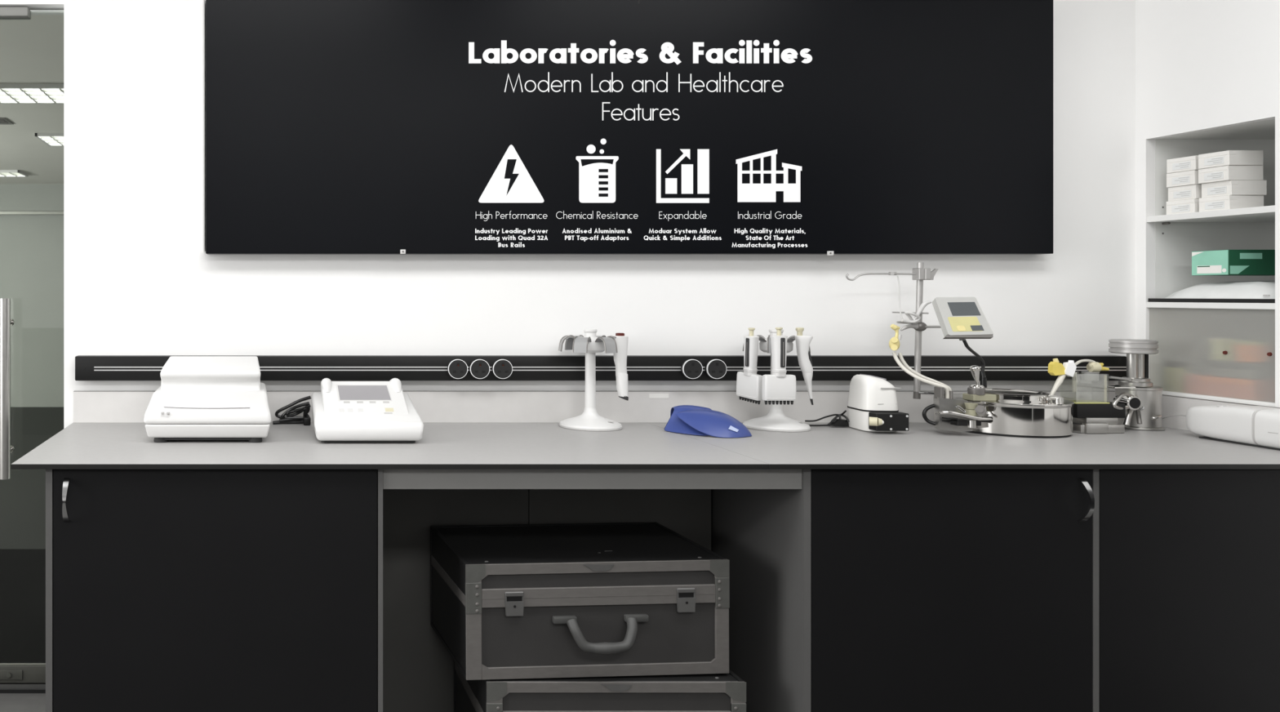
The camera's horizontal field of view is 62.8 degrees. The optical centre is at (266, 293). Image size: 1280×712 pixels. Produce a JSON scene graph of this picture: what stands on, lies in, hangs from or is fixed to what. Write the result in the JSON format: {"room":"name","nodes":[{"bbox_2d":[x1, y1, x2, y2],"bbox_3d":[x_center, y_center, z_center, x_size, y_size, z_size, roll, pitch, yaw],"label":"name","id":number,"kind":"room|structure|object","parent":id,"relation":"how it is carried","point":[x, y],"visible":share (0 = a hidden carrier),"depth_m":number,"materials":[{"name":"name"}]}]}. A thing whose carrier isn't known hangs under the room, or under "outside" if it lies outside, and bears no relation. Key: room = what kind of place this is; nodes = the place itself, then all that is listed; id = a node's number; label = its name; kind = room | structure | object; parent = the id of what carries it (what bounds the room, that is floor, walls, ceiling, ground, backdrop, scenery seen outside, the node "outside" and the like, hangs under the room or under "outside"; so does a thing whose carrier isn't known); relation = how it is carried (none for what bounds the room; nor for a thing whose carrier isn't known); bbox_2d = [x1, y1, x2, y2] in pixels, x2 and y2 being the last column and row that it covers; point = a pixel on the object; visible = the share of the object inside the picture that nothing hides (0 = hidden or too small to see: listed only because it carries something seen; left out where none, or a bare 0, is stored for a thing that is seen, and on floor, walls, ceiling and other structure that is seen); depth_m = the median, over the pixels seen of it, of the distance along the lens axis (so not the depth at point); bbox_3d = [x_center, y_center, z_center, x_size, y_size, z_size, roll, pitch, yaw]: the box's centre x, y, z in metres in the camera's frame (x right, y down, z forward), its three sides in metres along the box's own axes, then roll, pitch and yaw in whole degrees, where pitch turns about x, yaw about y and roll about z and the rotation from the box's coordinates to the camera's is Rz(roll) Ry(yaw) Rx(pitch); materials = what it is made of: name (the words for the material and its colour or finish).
{"room":"laboratory","nodes":[
{"label":"laboratory","id":0,"kind":"room"},
{"bbox_2d":[0,693,45,711],"bbox_3d":[-0.272,1.345,0.265,7.456,0.050,5.730,0,0,0],"label":"floor","id":1,"kind":"structure","parent":0,"point":[9,702],"depth_m":3.05,"materials":[{"name":"grey concrete"}]},
{"bbox_2d":[45,469,382,711],"bbox_3d":[-0.130,0.877,2.658,0.842,0.885,0.685,0,0,0],"label":"base cabinet","id":2,"kind":"object","parent":1,"relation":"on","point":[167,590],"visible":0.94,"depth_m":2.35,"materials":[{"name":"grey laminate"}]},
{"bbox_2d":[10,422,768,469],"bbox_3d":[0.307,0.428,2.718,1.879,0.013,0.764,0,0,0],"label":"countertop","id":3,"kind":"structure","parent":2,"relation":"on","point":[78,446],"depth_m":2.50,"materials":[{"name":"grey laminate"}]},
{"bbox_2d":[143,355,271,442],"bbox_3d":[-0.166,0.309,2.824,0.361,0.225,0.342,0,0,0],"label":"instrument","id":4,"kind":"object","parent":3,"relation":"on","point":[197,397],"visible":1,"depth_m":2.71,"materials":[{"name":"white plastic"}]},
{"bbox_2d":[272,395,311,425],"bbox_3d":[0.083,0.378,3.038,0.125,0.096,0.045,0,0,0],"label":"cable bundle","id":5,"kind":"object","parent":3,"relation":"on","point":[290,418],"visible":1,"depth_m":3.04,"materials":[{"name":"black rubber"}]},
{"bbox_2d":[311,377,423,443],"bbox_3d":[0.290,0.340,2.786,0.308,0.164,0.288,0,0,0],"label":"instrument","id":6,"kind":"object","parent":3,"relation":"on","point":[343,411],"visible":1,"depth_m":2.72,"materials":[{"name":"white plastic"}]},
{"bbox_2d":[558,328,622,431],"bbox_3d":[1.026,0.267,2.985,0.194,0.311,0.192,0,0,0],"label":"stand","id":7,"kind":"object","parent":3,"relation":"on","point":[591,344],"visible":1,"depth_m":2.95,"materials":[{"name":"white plastic"}]},
{"bbox_2d":[613,333,628,399],"bbox_3d":[1.114,0.229,2.965,0.044,0.212,0.039,0,0,0],"label":"pipette","id":8,"kind":"object","parent":7,"relation":"hanging from","point":[620,357],"visible":0.98,"depth_m":2.95,"materials":[{"name":"white plastic"}]},
{"bbox_2d":[382,469,802,488],"bbox_3d":[0.816,0.462,2.367,1.049,0.054,0.018,0,0,0],"label":"rail","id":9,"kind":"object","parent":3,"relation":"attached to","point":[392,478],"visible":0.74,"depth_m":2.36,"materials":[{"name":"grey metal"}]},
{"bbox_2d":[382,488,711,711],"bbox_3d":[0.812,0.878,2.833,1.041,0.884,0.015,0,0,0],"label":"panel","id":10,"kind":"object","parent":1,"relation":"on","point":[418,669],"visible":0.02,"depth_m":2.83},
{"bbox_2d":[453,662,746,711],"bbox_3d":[0.881,1.148,2.556,0.653,0.344,0.472,0,0,0],"label":"case","id":11,"kind":"object","parent":1,"relation":"on","point":[716,692],"visible":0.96,"depth_m":2.38,"materials":[{"name":"metal"}]},
{"bbox_2d":[430,521,729,679],"bbox_3d":[0.836,0.828,2.569,0.684,0.293,0.452,0,0,-3],"label":"case","id":12,"kind":"object","parent":11,"relation":"on","point":[573,600],"visible":1,"depth_m":2.41,"materials":[{"name":"metal"}]},
{"bbox_2d":[711,469,1099,711],"bbox_3d":[1.709,0.877,2.645,0.737,0.885,0.660,0,0,0],"label":"base cabinet","id":13,"kind":"object","parent":1,"relation":"on","point":[851,590],"visible":0.9,"depth_m":2.35,"materials":[{"name":"grey laminate"}]},
{"bbox_2d":[648,422,1279,469],"bbox_3d":[2.052,0.428,2.718,1.609,0.013,0.764,0,0,0],"label":"countertop","id":14,"kind":"structure","parent":13,"relation":"on","point":[924,446],"depth_m":2.54,"materials":[{"name":"grey laminate"}]},
{"bbox_2d":[664,404,751,437],"bbox_3d":[1.321,0.383,2.868,0.180,0.076,0.248,0,0,-19],"label":"cover","id":15,"kind":"object","parent":14,"relation":"on","point":[684,419],"visible":1,"depth_m":2.81,"materials":[{"name":"plastic"}]},
{"bbox_2d":[742,328,810,431],"bbox_3d":[1.605,0.267,2.968,0.194,0.311,0.192,0,0,-9],"label":"stand","id":16,"kind":"object","parent":14,"relation":"on","point":[775,420],"visible":0.55,"depth_m":2.93,"materials":[{"name":"white plastic"}]},
{"bbox_2d":[736,327,762,404],"bbox_3d":[1.516,0.225,2.963,0.039,0.237,0.099,0,0,-14],"label":"pipette","id":17,"kind":"object","parent":16,"relation":"hanging from","point":[748,383],"visible":0.97,"depth_m":2.94,"materials":[{"name":"beige plastic"}]},
{"bbox_2d":[761,327,795,404],"bbox_3d":[1.557,0.219,2.862,0.095,0.234,0.036,0,0,0],"label":"pipette","id":18,"kind":"object","parent":16,"relation":"hanging from","point":[778,386],"visible":1,"depth_m":2.85,"materials":[{"name":"white plastic"}]},
{"bbox_2d":[795,327,813,404],"bbox_3d":[1.644,0.221,2.880,0.054,0.236,0.031,0,0,0],"label":"pipette","id":19,"kind":"object","parent":16,"relation":"hanging from","point":[802,342],"visible":1,"depth_m":2.87,"materials":[{"name":"white plastic"}]},
{"bbox_2d":[804,410,848,426],"bbox_3d":[1.771,0.392,2.976,0.129,0.054,0.045,0,0,0],"label":"lead","id":20,"kind":"object","parent":14,"relation":"on","point":[834,422],"visible":0.98,"depth_m":2.98,"materials":[{"name":"black rubber"}]},
{"bbox_2d":[847,373,908,431],"bbox_3d":[1.870,0.335,2.902,0.132,0.172,0.185,0,0,0],"label":"pump","id":21,"kind":"object","parent":14,"relation":"on","point":[873,405],"visible":1,"depth_m":2.87,"materials":[{"name":"beige plastic"}]},
{"bbox_2d":[912,262,1074,437],"bbox_3d":[2.216,0.162,2.906,0.449,0.519,0.315,0,0,0],"label":"apparatus","id":22,"kind":"object","parent":14,"relation":"on","point":[1009,412],"visible":0.99,"depth_m":2.81,"materials":[{"name":"silver metal"}]},
{"bbox_2d":[845,267,938,280],"bbox_3d":[1.947,-0.060,2.936,0.294,0.039,0.037,0,0,-5],"label":"clamp","id":23,"kind":"object","parent":22,"relation":"attached to","point":[917,273],"visible":1,"depth_m":2.93,"materials":[{"name":"metal"}]},
{"bbox_2d":[892,275,951,398],"bbox_3d":[2.007,0.130,2.889,0.151,0.376,0.068,0,0,39],"label":"tubing","id":24,"kind":"object","parent":23,"relation":"hanging from","point":[904,366],"visible":1,"depth_m":2.90,"materials":[{"name":"plastic"}]},
{"bbox_2d":[888,324,902,350],"bbox_3d":[1.950,0.135,2.921,0.035,0.083,0.031,0,0,25],"label":"valve","id":25,"kind":"object","parent":24,"relation":"attached to","point":[894,343],"visible":1,"depth_m":2.92,"materials":[{"name":"yellow plastic"}]},
{"bbox_2d":[892,311,941,331],"bbox_3d":[2.006,0.086,2.895,0.112,0.062,0.131,0,0,0],"label":"clamp","id":26,"kind":"object","parent":22,"relation":"attached to","point":[920,326],"visible":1,"depth_m":2.93,"materials":[{"name":"grey metal"}]},
{"bbox_2d":[932,297,993,371],"bbox_3d":[2.102,0.124,2.838,0.176,0.228,0.083,0,0,0],"label":"controller","id":27,"kind":"object","parent":22,"relation":"attached to","point":[962,318],"visible":1,"depth_m":2.83,"materials":[{"name":"plastic"}]},
{"bbox_2d":[956,325,965,330],"bbox_3d":[2.070,0.103,2.811,0.024,0.017,0.011,0,0,0],"label":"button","id":28,"kind":"object","parent":27,"relation":"on","point":[958,327],"depth_m":2.81,"materials":[{"name":"yellow plastic"}]},
{"bbox_2d":[1048,358,1066,399],"bbox_3d":[2.411,0.268,2.886,0.070,0.141,0.027,0,0,-14],"label":"connector","id":29,"kind":"object","parent":22,"relation":"on","point":[1055,367],"visible":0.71,"depth_m":2.88,"materials":[{"name":"yellow plastic"}]},
{"bbox_2d":[1073,400,1125,433],"bbox_3d":[2.534,0.378,2.889,0.154,0.087,0.103,0,0,0],"label":"box","id":30,"kind":"object","parent":14,"relation":"on","point":[1087,418],"visible":0.82,"depth_m":2.87,"materials":[{"name":"black plastic"}]},
{"bbox_2d":[1068,371,1110,404],"bbox_3d":[2.512,0.287,2.897,0.104,0.095,0.064,0,0,0],"label":"chamber","id":31,"kind":"object","parent":30,"relation":"on","point":[1086,375],"visible":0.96,"depth_m":2.88,"materials":[{"name":"clear plastic"}]},
{"bbox_2d":[1062,359,1096,377],"bbox_3d":[2.497,0.240,2.888,0.122,0.080,0.023,0,0,-5],"label":"connector","id":32,"kind":"object","parent":31,"relation":"on","point":[1070,366],"visible":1,"depth_m":2.88,"materials":[{"name":"white plastic"}]},
{"bbox_2d":[1080,371,1099,381],"bbox_3d":[2.532,0.253,2.897,0.043,0.026,0.043,0,0,0],"label":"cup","id":33,"kind":"object","parent":31,"relation":"on","point":[1086,375],"depth_m":2.88,"materials":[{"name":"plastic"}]},
{"bbox_2d":[1086,361,1109,372],"bbox_3d":[2.559,0.225,2.900,0.060,0.032,0.031,0,0,0],"label":"connector","id":34,"kind":"object","parent":31,"relation":"on","point":[1096,366],"visible":1,"depth_m":2.89,"materials":[{"name":"beige plastic"}]},
{"bbox_2d":[1086,361,1102,372],"bbox_3d":[2.543,0.225,2.900,0.027,0.032,0.031,0,0,0],"label":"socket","id":35,"kind":"object","parent":34,"relation":"attached to","point":[1096,366],"depth_m":2.89,"materials":[{"name":"beige plastic"}]},
{"bbox_2d":[1103,338,1165,431],"bbox_3d":[2.676,0.282,2.938,0.247,0.278,0.125,0,0,-18],"label":"pump","id":36,"kind":"object","parent":14,"relation":"on","point":[1143,400],"visible":0.97,"depth_m":2.91,"materials":[{"name":"metal"}]},
{"bbox_2d":[1162,414,1186,418],"bbox_3d":[2.782,0.379,2.884,0.010,0.030,0.137,0,0,17],"label":"cord","id":37,"kind":"object","parent":14,"relation":"on","point":[1172,415],"visible":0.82,"depth_m":2.90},
{"bbox_2d":[1186,404,1279,450],"bbox_3d":[2.774,0.369,2.599,0.121,0.106,0.427,0,0,0],"label":"machine","id":38,"kind":"object","parent":14,"relation":"on","point":[1259,426],"visible":1,"depth_m":2.64,"materials":[{"name":"white plastic"}]},
{"bbox_2d":[1099,469,1279,711],"bbox_3d":[2.466,0.877,2.664,0.774,0.885,0.622,0,0,0],"label":"base cabinet","id":39,"kind":"object","parent":1,"relation":"on","point":[1189,559],"visible":0.42,"depth_m":2.35,"materials":[{"name":"grey laminate"}]},
{"bbox_2d":[0,683,45,684],"bbox_3d":[-3.750,1.345,7.110,8.500,0.050,7.780,0,0,0],"label":"floor","id":40,"kind":"structure","parent":0,"point":[0,683],"depth_m":3.22,"materials":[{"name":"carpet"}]},
{"bbox_2d":[145,423,270,437],"bbox_3d":[-0.166,0.388,2.819,0.352,0.038,0.322,0,0,0],"label":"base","id":41,"kind":"object","parent":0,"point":[153,430],"depth_m":2.66,"materials":[{"name":"white plastic"}]},
{"bbox_2d":[0,0,1135,428],"bbox_3d":[-0.272,-0.080,3.160,7.456,2.800,0.120,0,0,0],"label":"wall","id":42,"kind":"structure","parent":0,"point":[140,279],"depth_m":3.10,"materials":[{"name":"white paint"}]},
{"bbox_2d":[0,684,45,693],"bbox_3d":[-1.143,1.314,3.138,0.955,0.012,0.045,0,0,0],"label":"trim","id":43,"kind":"structure","parent":42,"relation":"attached to","point":[4,688],"depth_m":3.12,"materials":[{"name":"black metal"}]},
{"bbox_2d":[0,6,63,683],"bbox_3d":[-1.134,0.171,3.101,0.932,2.237,0.118,0,0,0],"label":"door","id":44,"kind":"structure","parent":42,"relation":"in","point":[32,40],"depth_m":3.13,"materials":[{"name":"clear glass"}]},
{"bbox_2d":[73,391,1115,422],"bbox_3d":[1.105,0.370,3.092,3.471,0.103,0.016,0,0,0],"label":"upstand","id":45,"kind":"object","parent":42,"relation":"attached to","point":[89,406],"visible":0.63,"depth_m":3.08,"materials":[{"name":"laminate"}]},
{"bbox_2d":[75,355,1126,380],"bbox_3d":[1.085,0.242,3.076,3.410,0.080,0.046,0,0,0],"label":"track","id":46,"kind":"object","parent":42,"relation":"attached to","point":[87,367],"visible":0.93,"depth_m":3.06,"materials":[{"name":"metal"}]},
{"bbox_2d":[447,359,467,378],"bbox_3d":[0.617,0.242,3.043,0.063,0.063,0.022,0,0,0],"label":"socket adaptor","id":47,"kind":"object","parent":46,"relation":"attached to","point":[456,368],"visible":1,"depth_m":3.03,"materials":[{"name":"plastic"}]},
{"bbox_2d":[469,359,489,378],"bbox_3d":[0.688,0.242,3.043,0.063,0.063,0.022,0,0,0],"label":"socket adaptor","id":48,"kind":"object","parent":46,"relation":"attached to","point":[478,368],"visible":1,"depth_m":3.03,"materials":[{"name":"plastic"}]},
{"bbox_2d":[492,359,512,378],"bbox_3d":[0.761,0.242,3.043,0.063,0.063,0.022,0,0,0],"label":"socket adaptor","id":49,"kind":"object","parent":46,"relation":"attached to","point":[501,368],"visible":1,"depth_m":3.03,"materials":[{"name":"plastic"}]},
{"bbox_2d":[680,359,702,378],"bbox_3d":[1.373,0.242,3.043,0.063,0.063,0.022,0,0,0],"label":"socket adaptor","id":50,"kind":"object","parent":46,"relation":"attached to","point":[690,368],"visible":1,"depth_m":3.03,"materials":[{"name":"plastic"}]},
{"bbox_2d":[704,359,726,378],"bbox_3d":[1.450,0.242,3.043,0.063,0.063,0.022,0,0,0],"label":"socket adaptor","id":51,"kind":"object","parent":46,"relation":"attached to","point":[713,368],"visible":1,"depth_m":3.03,"materials":[{"name":"plastic"}]},
{"bbox_2d":[203,0,1053,255],"bbox_3d":[1.167,-0.544,3.064,2.743,0.841,0.070,0,0,0],"label":"display board","id":52,"kind":"object","parent":42,"relation":"attached to","point":[829,127],"visible":1,"depth_m":3.04,"materials":[{"name":"black plastic"}]},
{"bbox_2d":[1135,0,1279,407],"bbox_3d":[2.871,-0.080,0.250,0.030,2.800,5.700,0,0,0],"label":"wall","id":53,"kind":"structure","parent":0,"point":[1201,65],"depth_m":2.90,"materials":[{"name":"white paint"}]},
{"bbox_2d":[1146,118,1275,406],"bbox_3d":[3.111,-0.094,2.866,0.509,0.852,0.428,0,0,0],"label":"shelf unit","id":54,"kind":"object","parent":53,"relation":"attached to","point":[1220,351],"visible":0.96,"depth_m":2.97,"materials":[{"name":"white plastic"}]},
{"bbox_2d":[1166,198,1199,214],"bbox_3d":[2.936,-0.274,2.977,0.107,0.044,0.093,0,0,-1],"label":"carton","id":55,"kind":"object","parent":54,"relation":"on","point":[1187,206],"visible":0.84,"depth_m":2.97,"materials":[{"name":"white cardboard"}]},
{"bbox_2d":[1168,184,1201,201],"bbox_3d":[2.939,-0.318,2.974,0.107,0.044,0.093,0,0,1],"label":"carton","id":56,"kind":"object","parent":55,"relation":"on","point":[1192,191],"visible":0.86,"depth_m":2.96,"materials":[{"name":"white cardboard"}]},
{"bbox_2d":[1166,169,1201,186],"bbox_3d":[2.934,-0.362,2.974,0.107,0.044,0.093,0,0,0],"label":"carton","id":57,"kind":"object","parent":56,"relation":"on","point":[1188,177],"visible":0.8,"depth_m":2.97,"materials":[{"name":"white cardboard"}]},
{"bbox_2d":[1166,155,1198,173],"bbox_3d":[2.932,-0.407,2.971,0.107,0.044,0.093,0,0,-1],"label":"carton","id":58,"kind":"object","parent":57,"relation":"on","point":[1190,162],"visible":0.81,"depth_m":2.96,"materials":[{"name":"white cardboard"}]},
{"bbox_2d":[1147,297,1275,302],"bbox_3d":[3.058,0.020,2.866,0.396,0.012,0.384,0,0,0],"label":"flat tray","id":59,"kind":"object","parent":54,"relation":"on","point":[1150,300],"visible":0.95,"depth_m":2.85,"materials":[{"name":"plastic"}]},
{"bbox_2d":[1165,280,1275,298],"bbox_3d":[3.036,-0.013,2.859,0.332,0.054,0.362,0,0,0],"label":"packet","id":60,"kind":"object","parent":59,"relation":"on","point":[1242,289],"visible":0.88,"depth_m":2.83,"materials":[{"name":"white plastic"}]},
{"bbox_2d":[1191,249,1275,275],"bbox_3d":[3.009,-0.095,2.888,0.242,0.076,0.114,0,0,0],"label":"glove box","id":61,"kind":"object","parent":60,"relation":"on","point":[1215,262],"visible":1,"depth_m":2.83,"materials":[{"name":"green cardboard"}]},
{"bbox_2d":[1230,265,1248,273],"bbox_3d":[2.923,-0.072,2.832,0.058,0.025,0.001,0,0,0],"label":"print","id":62,"kind":"object","parent":61,"relation":"attached to","point":[1233,268],"depth_m":2.83},
{"bbox_2d":[1240,253,1262,258],"bbox_3d":[2.957,-0.114,2.832,0.066,0.018,0.001,0,0,0],"label":"print","id":63,"kind":"object","parent":61,"relation":"attached to","point":[1242,255],"depth_m":2.83},
{"bbox_2d":[1199,195,1263,211],"bbox_3d":[2.936,-0.274,2.871,0.107,0.044,0.093,0,0,-1],"label":"carton","id":64,"kind":"object","parent":54,"relation":"on","point":[1227,202],"visible":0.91,"depth_m":2.83,"materials":[{"name":"white cardboard"}]},
{"bbox_2d":[1208,201,1223,207],"bbox_3d":[2.883,-0.270,2.864,0.001,0.013,0.046,0,0,-1],"label":"print","id":65,"kind":"object","parent":64,"relation":"on","point":[1222,202],"depth_m":2.86},
{"bbox_2d":[1201,180,1266,197],"bbox_3d":[2.941,-0.318,2.868,0.107,0.044,0.093,0,0,1],"label":"carton","id":66,"kind":"object","parent":64,"relation":"on","point":[1227,187],"visible":0.95,"depth_m":2.82,"materials":[{"name":"white cardboard"}]},
{"bbox_2d":[1198,164,1262,183],"bbox_3d":[2.931,-0.362,2.868,0.107,0.044,0.093,0,0,0],"label":"carton","id":67,"kind":"object","parent":66,"relation":"on","point":[1229,172],"visible":0.94,"depth_m":2.82,"materials":[{"name":"white cardboard"}]},
{"bbox_2d":[1208,172,1222,177],"bbox_3d":[2.878,-0.359,2.861,0.001,0.013,0.046,0,0,0],"label":"print","id":68,"kind":"object","parent":67,"relation":"attached to","point":[1211,175],"depth_m":2.86},
{"bbox_2d":[1198,150,1262,168],"bbox_3d":[2.928,-0.407,2.865,0.107,0.044,0.093,0,0,-1],"label":"carton","id":69,"kind":"object","parent":67,"relation":"on","point":[1226,157],"visible":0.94,"depth_m":2.82,"materials":[{"name":"white cardboard"}]},
{"bbox_2d":[1208,157,1222,163],"bbox_3d":[2.875,-0.403,2.857,0.001,0.013,0.046,0,0,-2],"label":"print","id":70,"kind":"object","parent":69,"relation":"on","point":[1218,157],"depth_m":2.85},
{"bbox_2d":[1162,394,1279,431],"bbox_3d":[2.848,0.371,2.718,0.016,0.102,0.764,0,0,0],"label":"upstand","id":71,"kind":"object","parent":53,"relation":"attached to","point":[1171,405],"visible":0.18,"depth_m":2.93,"materials":[{"name":"laminate"}]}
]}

